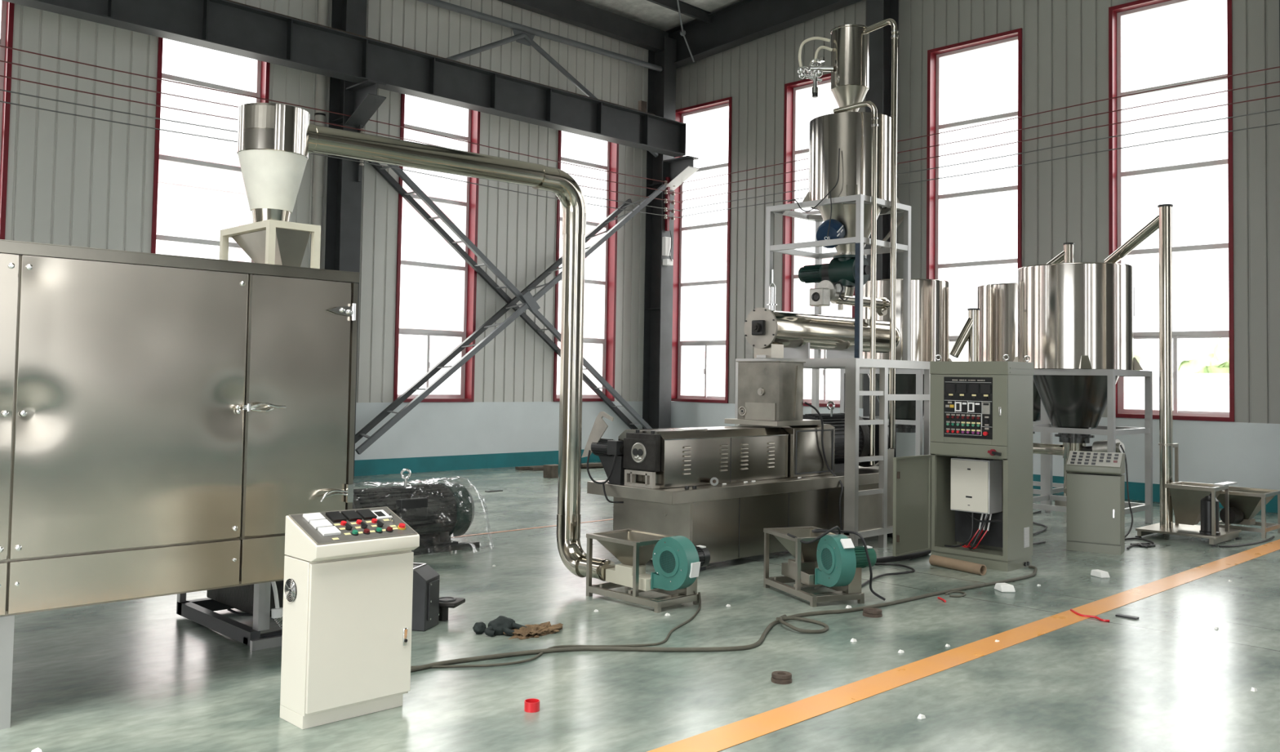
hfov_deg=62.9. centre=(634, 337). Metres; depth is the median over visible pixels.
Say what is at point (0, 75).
wire
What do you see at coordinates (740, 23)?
steel beam
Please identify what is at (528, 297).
plate
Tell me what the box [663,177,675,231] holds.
bar
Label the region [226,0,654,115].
rail
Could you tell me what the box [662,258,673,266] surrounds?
socket
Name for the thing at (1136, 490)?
baseboard
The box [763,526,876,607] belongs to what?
feed blower
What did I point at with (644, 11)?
ceiling
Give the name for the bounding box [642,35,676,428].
column
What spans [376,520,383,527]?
switch
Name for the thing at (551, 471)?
wooden block
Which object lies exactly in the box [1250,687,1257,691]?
crumb
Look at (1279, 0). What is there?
trim
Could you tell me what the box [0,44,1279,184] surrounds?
wire
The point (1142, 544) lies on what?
cable
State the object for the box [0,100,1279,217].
wire
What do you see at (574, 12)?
trim
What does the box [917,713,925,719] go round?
crumb
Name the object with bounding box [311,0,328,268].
pipe
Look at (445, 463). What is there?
baseboard
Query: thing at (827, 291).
screw
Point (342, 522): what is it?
lamp
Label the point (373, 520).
lamp
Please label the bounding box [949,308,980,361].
conveyor
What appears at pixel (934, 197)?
window
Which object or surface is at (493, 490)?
floor plate
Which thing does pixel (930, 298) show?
storage tank
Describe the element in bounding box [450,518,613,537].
cable
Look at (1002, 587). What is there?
foam block
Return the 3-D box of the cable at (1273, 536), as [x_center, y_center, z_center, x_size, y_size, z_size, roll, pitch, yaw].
[6.420,2.122,10.869,1.277,0.020,0.117,3,-3,-37]
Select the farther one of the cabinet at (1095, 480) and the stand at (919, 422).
the stand at (919, 422)
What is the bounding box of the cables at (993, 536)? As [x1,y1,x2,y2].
[955,510,1003,547]
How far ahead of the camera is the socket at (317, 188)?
15.92 m
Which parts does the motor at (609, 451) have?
guard plate, motor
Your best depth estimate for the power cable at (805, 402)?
10.03 m
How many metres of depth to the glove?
6.48 m
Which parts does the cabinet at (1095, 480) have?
door, switch panel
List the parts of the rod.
rod, rod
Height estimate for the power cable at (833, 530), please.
0.564 m
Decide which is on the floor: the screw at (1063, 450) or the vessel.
the screw at (1063, 450)
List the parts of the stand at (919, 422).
leg, tie rail, leg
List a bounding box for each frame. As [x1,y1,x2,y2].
[176,580,284,650]
[764,194,911,360]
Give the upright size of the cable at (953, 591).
0.016 m
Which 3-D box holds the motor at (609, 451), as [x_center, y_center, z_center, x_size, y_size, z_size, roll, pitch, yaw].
[-0.265,1.024,9.066,0.232,0.772,0.500,3,-3,-44]
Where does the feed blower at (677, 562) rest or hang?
on the floor
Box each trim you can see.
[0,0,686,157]
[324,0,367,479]
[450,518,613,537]
[497,0,668,53]
[646,0,711,23]
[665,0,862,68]
[1279,0,1279,60]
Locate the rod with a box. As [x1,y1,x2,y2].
[676,0,694,62]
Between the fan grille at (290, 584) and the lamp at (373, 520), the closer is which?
the fan grille at (290, 584)
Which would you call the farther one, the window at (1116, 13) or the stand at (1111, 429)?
the window at (1116, 13)
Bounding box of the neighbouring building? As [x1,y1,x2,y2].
[155,147,967,394]
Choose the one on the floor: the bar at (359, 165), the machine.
the machine
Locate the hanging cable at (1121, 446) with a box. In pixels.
[1120,444,1133,537]
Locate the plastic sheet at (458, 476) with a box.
[353,475,492,546]
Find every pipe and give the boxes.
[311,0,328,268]
[312,124,615,581]
[833,100,878,465]
[864,18,898,448]
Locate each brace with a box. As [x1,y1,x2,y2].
[355,183,666,454]
[367,160,652,429]
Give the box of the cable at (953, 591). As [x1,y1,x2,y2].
[944,590,965,597]
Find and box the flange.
[710,476,719,485]
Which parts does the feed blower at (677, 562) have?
leg, cross rail, leg, frame, motor rail, scroll casing, motor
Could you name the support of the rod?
attached to the trim
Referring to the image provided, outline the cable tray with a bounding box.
[854,242,860,357]
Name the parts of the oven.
skirt panel, leg, panel, skirt panel, panel, plate, roof edge trim, skirt panel, lever, access door, edge post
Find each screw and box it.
[809,280,889,315]
[1032,439,1124,458]
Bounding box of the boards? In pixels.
[515,462,603,470]
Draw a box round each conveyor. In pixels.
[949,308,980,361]
[1047,242,1074,506]
[1104,204,1241,546]
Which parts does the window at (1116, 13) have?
sliding sash, sliding sash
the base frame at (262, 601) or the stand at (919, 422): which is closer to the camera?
the base frame at (262, 601)
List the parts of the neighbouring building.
window trim, window trim, window trim, window trim, window trim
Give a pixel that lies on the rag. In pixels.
(535, 630)
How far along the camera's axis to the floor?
5.91 m
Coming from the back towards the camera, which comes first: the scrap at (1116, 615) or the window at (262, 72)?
the window at (262, 72)
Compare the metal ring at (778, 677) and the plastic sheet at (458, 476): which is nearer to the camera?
the metal ring at (778, 677)
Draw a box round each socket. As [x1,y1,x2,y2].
[311,182,324,196]
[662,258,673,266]
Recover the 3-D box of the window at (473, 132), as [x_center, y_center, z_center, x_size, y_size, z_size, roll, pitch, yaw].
[-3.395,-1.832,17.712,1.570,5.820,0.300,3,-3,-44]
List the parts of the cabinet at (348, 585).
control panel, door, timer frame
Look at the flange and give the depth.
8.93 m
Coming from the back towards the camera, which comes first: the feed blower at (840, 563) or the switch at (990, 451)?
the switch at (990, 451)
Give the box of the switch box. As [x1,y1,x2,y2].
[662,231,673,266]
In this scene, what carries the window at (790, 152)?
in the wall at (1065, 42)
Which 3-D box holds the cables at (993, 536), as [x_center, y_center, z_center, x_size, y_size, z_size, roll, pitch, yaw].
[3.227,1.733,9.515,0.040,0.310,0.660,3,-3,-44]
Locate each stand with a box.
[219,219,320,268]
[840,368,924,455]
[1032,368,1152,523]
[1032,400,1063,504]
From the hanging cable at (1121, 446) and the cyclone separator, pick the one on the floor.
the hanging cable at (1121, 446)
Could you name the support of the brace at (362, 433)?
attached to the brace at (406, 196)
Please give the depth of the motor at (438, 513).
9.53 m
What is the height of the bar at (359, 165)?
1.070 m
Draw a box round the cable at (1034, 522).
[1032,510,1047,534]
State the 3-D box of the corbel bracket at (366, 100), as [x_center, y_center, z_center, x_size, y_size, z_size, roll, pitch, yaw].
[-4.065,-3.523,15.779,0.300,0.565,0.678,3,-3,-44]
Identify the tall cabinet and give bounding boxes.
[892,354,1034,571]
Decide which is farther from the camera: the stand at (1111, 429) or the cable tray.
the stand at (1111, 429)
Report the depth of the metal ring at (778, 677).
5.54 m
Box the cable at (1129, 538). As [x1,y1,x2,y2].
[1124,537,1155,549]
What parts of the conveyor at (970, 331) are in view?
inclined spout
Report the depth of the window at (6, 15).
13.17 m
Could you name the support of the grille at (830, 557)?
attached to the feed blower at (840, 563)
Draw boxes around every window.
[0,0,14,239]
[151,36,270,262]
[393,93,480,402]
[553,129,618,401]
[671,97,732,403]
[782,73,854,407]
[926,27,1022,342]
[1108,0,1234,422]
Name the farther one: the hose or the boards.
the boards
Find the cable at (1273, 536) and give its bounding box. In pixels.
[1218,535,1274,547]
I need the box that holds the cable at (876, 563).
[861,562,915,586]
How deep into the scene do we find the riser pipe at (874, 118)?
10.27 m
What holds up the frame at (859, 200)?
on the work platform
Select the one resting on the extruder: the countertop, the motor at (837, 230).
the countertop
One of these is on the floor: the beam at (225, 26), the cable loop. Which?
the cable loop
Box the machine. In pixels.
[411,562,465,631]
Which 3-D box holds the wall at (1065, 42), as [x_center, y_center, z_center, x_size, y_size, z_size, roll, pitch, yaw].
[9.569,-2.984,12.851,0.306,10.487,24.880,3,-3,-44]
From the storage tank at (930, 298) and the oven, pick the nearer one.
the oven
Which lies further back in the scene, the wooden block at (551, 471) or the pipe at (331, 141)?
the wooden block at (551, 471)
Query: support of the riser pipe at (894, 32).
attached to the vessel
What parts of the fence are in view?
post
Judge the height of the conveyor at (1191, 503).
3.585 m
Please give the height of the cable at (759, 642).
0.025 m
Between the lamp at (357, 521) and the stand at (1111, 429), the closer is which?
the lamp at (357, 521)
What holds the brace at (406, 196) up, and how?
attached to the wall at (73, 180)
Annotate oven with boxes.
[0,239,359,729]
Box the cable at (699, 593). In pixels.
[410,591,701,667]
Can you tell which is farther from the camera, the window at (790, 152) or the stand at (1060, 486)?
the window at (790, 152)
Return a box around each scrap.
[1070,608,1109,622]
[1115,613,1138,619]
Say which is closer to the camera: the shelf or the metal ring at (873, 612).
the metal ring at (873, 612)
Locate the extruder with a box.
[586,360,893,570]
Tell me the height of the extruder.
1.790 m
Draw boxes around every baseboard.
[354,448,600,475]
[1032,474,1277,512]
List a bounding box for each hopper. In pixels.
[802,111,900,256]
[1217,485,1279,538]
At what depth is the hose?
9.40 m
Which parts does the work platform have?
leg, leg, frame, leg, rail, panel, leg, panel, cross rail, leg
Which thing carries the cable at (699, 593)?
on the floor
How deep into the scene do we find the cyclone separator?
6.25 m
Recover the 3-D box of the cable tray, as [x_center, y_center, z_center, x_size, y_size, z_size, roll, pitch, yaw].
[2.166,-0.365,10.180,0.018,1.120,0.045,3,-3,-44]
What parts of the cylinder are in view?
plate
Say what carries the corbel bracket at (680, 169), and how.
attached to the wall at (73, 180)
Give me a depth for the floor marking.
5.84 m
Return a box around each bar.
[355,124,364,182]
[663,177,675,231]
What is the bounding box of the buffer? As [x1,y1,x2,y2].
[638,100,646,111]
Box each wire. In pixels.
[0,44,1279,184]
[0,60,1279,193]
[0,75,1279,202]
[0,88,1279,211]
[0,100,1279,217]
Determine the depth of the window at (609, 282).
20.49 m
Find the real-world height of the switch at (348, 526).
0.034 m
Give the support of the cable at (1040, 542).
on the floor
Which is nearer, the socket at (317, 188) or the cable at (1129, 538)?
the cable at (1129, 538)
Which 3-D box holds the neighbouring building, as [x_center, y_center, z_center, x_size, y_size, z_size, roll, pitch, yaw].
[-12.241,-1.087,41.142,80.100,8.200,12.120,3,-3,-44]
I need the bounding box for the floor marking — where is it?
[647,538,1279,751]
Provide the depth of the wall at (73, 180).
17.02 m
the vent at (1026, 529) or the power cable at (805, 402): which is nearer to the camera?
the vent at (1026, 529)
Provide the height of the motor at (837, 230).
0.332 m
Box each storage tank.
[862,278,952,432]
[977,282,1040,433]
[1013,262,1142,443]
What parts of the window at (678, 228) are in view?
sliding sash, sliding sash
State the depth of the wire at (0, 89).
14.49 m
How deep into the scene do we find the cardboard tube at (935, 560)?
8.96 m
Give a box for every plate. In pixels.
[484,489,502,492]
[522,290,540,312]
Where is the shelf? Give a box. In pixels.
[929,441,1007,458]
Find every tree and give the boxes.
[1133,352,1140,370]
[1177,337,1229,373]
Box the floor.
[0,461,1279,751]
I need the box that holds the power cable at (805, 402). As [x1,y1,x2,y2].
[804,401,843,529]
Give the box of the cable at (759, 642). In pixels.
[410,564,1037,671]
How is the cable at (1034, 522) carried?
on the floor
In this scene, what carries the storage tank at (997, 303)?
on the stand at (1060, 486)
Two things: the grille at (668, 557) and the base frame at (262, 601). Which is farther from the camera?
the grille at (668, 557)
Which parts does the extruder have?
corner trim, plate, housing frame, drive motor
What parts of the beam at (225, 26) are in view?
stiffener plate, stiffener plate, stiffener plate, stiffener plate, stiffener plate, stiffener plate, stiffener plate, stiffener plate, stiffener plate, plate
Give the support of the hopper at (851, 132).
on the frame at (859, 200)
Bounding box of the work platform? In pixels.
[734,358,930,547]
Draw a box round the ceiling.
[577,0,742,31]
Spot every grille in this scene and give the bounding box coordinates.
[284,578,296,602]
[660,550,675,573]
[822,547,831,569]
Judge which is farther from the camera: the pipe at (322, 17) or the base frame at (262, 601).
the pipe at (322, 17)
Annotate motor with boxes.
[352,468,479,555]
[582,411,626,502]
[798,252,870,287]
[815,217,845,248]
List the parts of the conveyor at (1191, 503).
inclined spout, rail, plate, drive motor, hopper leg, rail, control plate, hopper leg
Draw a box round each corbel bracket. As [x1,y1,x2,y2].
[344,80,386,127]
[663,155,698,190]
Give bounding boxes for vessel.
[796,24,869,112]
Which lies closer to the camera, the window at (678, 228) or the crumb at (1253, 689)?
the crumb at (1253, 689)
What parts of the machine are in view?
casing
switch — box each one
[345,522,352,530]
[360,520,368,528]
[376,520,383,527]
[389,512,394,523]
[987,448,995,455]
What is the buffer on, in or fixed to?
on the beam at (225, 26)
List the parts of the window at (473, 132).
sliding sash, sliding sash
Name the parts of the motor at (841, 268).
gear motor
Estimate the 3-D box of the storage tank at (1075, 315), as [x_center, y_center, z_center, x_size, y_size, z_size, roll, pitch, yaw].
[5.265,0.206,12.526,1.279,2.086,1.280,2,-3,-29]
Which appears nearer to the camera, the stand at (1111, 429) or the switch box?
the stand at (1111, 429)
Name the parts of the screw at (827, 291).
support leg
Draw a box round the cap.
[524,697,539,712]
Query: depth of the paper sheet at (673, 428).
9.14 m
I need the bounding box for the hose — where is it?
[875,549,930,562]
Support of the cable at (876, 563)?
on the floor
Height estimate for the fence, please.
2.330 m
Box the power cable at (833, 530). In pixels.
[786,525,885,600]
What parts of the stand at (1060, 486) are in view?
leg, tie rail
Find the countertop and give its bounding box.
[586,465,879,504]
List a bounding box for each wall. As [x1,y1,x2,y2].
[4,0,648,460]
[671,0,1279,489]
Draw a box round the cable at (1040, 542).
[1032,541,1045,544]
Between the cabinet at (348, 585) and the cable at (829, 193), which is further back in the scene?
the cable at (829, 193)
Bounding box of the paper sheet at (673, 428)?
[672,428,707,430]
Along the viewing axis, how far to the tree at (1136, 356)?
42.30 m
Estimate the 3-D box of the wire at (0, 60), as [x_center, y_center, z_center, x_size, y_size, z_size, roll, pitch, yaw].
[2.020,-3.561,5.285,20.391,0.252,24.008,3,-3,-44]
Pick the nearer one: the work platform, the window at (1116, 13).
the work platform
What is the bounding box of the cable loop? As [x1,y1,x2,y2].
[776,613,828,633]
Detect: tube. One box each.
[416,0,662,157]
[928,554,986,575]
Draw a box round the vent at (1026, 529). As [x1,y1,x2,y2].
[1023,526,1029,547]
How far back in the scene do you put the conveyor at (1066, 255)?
14.01 m
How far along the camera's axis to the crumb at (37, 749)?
4.36 m
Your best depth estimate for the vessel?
10.82 m
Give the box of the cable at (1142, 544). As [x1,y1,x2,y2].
[1129,542,1151,547]
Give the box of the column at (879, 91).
[862,0,898,466]
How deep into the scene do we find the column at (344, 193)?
16.08 m
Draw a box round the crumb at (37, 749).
[31,746,41,751]
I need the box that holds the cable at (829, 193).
[786,148,839,236]
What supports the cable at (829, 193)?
attached to the frame at (859, 200)
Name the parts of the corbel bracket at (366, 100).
seat plate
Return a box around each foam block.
[994,582,1015,592]
[1090,568,1110,577]
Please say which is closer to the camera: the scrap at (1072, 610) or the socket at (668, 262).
the scrap at (1072, 610)
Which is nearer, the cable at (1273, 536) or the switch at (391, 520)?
the switch at (391, 520)
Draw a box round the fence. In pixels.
[681,364,1229,412]
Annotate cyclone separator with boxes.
[236,102,317,222]
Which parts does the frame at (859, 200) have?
leg, leg, leg, leg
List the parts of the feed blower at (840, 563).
leg, leg, cross rail, frame, motor rail, scroll casing, motor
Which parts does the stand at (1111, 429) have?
leg, tie rail, tie rail, leg, leg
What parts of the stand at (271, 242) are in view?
leg, frame, leg, leg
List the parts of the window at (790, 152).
sliding sash, aluminium frame, sliding sash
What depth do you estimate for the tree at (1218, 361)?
40.03 m
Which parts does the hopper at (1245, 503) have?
rail, leg, leg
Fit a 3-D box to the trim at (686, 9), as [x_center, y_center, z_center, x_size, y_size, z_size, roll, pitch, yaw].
[-5.752,-6.679,13.488,20.900,0.198,0.070,3,-3,-44]
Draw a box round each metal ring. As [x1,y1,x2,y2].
[771,671,791,684]
[862,607,882,617]
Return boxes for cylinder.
[743,269,900,358]
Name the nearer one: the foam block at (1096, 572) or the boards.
the foam block at (1096, 572)
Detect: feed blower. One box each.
[586,528,710,613]
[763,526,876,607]
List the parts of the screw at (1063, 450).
gear motor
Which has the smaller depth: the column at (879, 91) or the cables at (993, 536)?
the cables at (993, 536)
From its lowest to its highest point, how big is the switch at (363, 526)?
0.034 m
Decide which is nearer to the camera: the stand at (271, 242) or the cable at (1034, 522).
the stand at (271, 242)
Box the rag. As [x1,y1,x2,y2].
[502,621,563,639]
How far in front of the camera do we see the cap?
5.00 m
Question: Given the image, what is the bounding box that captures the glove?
[472,615,527,636]
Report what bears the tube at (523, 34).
attached to the column at (344, 193)
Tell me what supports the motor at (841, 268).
attached to the hopper at (851, 132)
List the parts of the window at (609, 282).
sliding sash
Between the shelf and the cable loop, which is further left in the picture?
the cable loop
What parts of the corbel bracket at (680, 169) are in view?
seat plate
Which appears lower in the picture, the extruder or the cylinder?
the extruder
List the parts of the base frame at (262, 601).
leg, floor rail, leg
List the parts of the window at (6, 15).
aluminium frame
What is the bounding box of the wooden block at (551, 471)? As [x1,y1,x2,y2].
[542,463,558,478]
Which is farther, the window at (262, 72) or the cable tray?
the window at (262, 72)
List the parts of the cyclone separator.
inspection plate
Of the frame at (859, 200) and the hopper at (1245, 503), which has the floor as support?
the hopper at (1245, 503)
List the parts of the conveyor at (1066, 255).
inclined spout, plate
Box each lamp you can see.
[340,520,346,525]
[355,519,362,524]
[371,518,377,523]

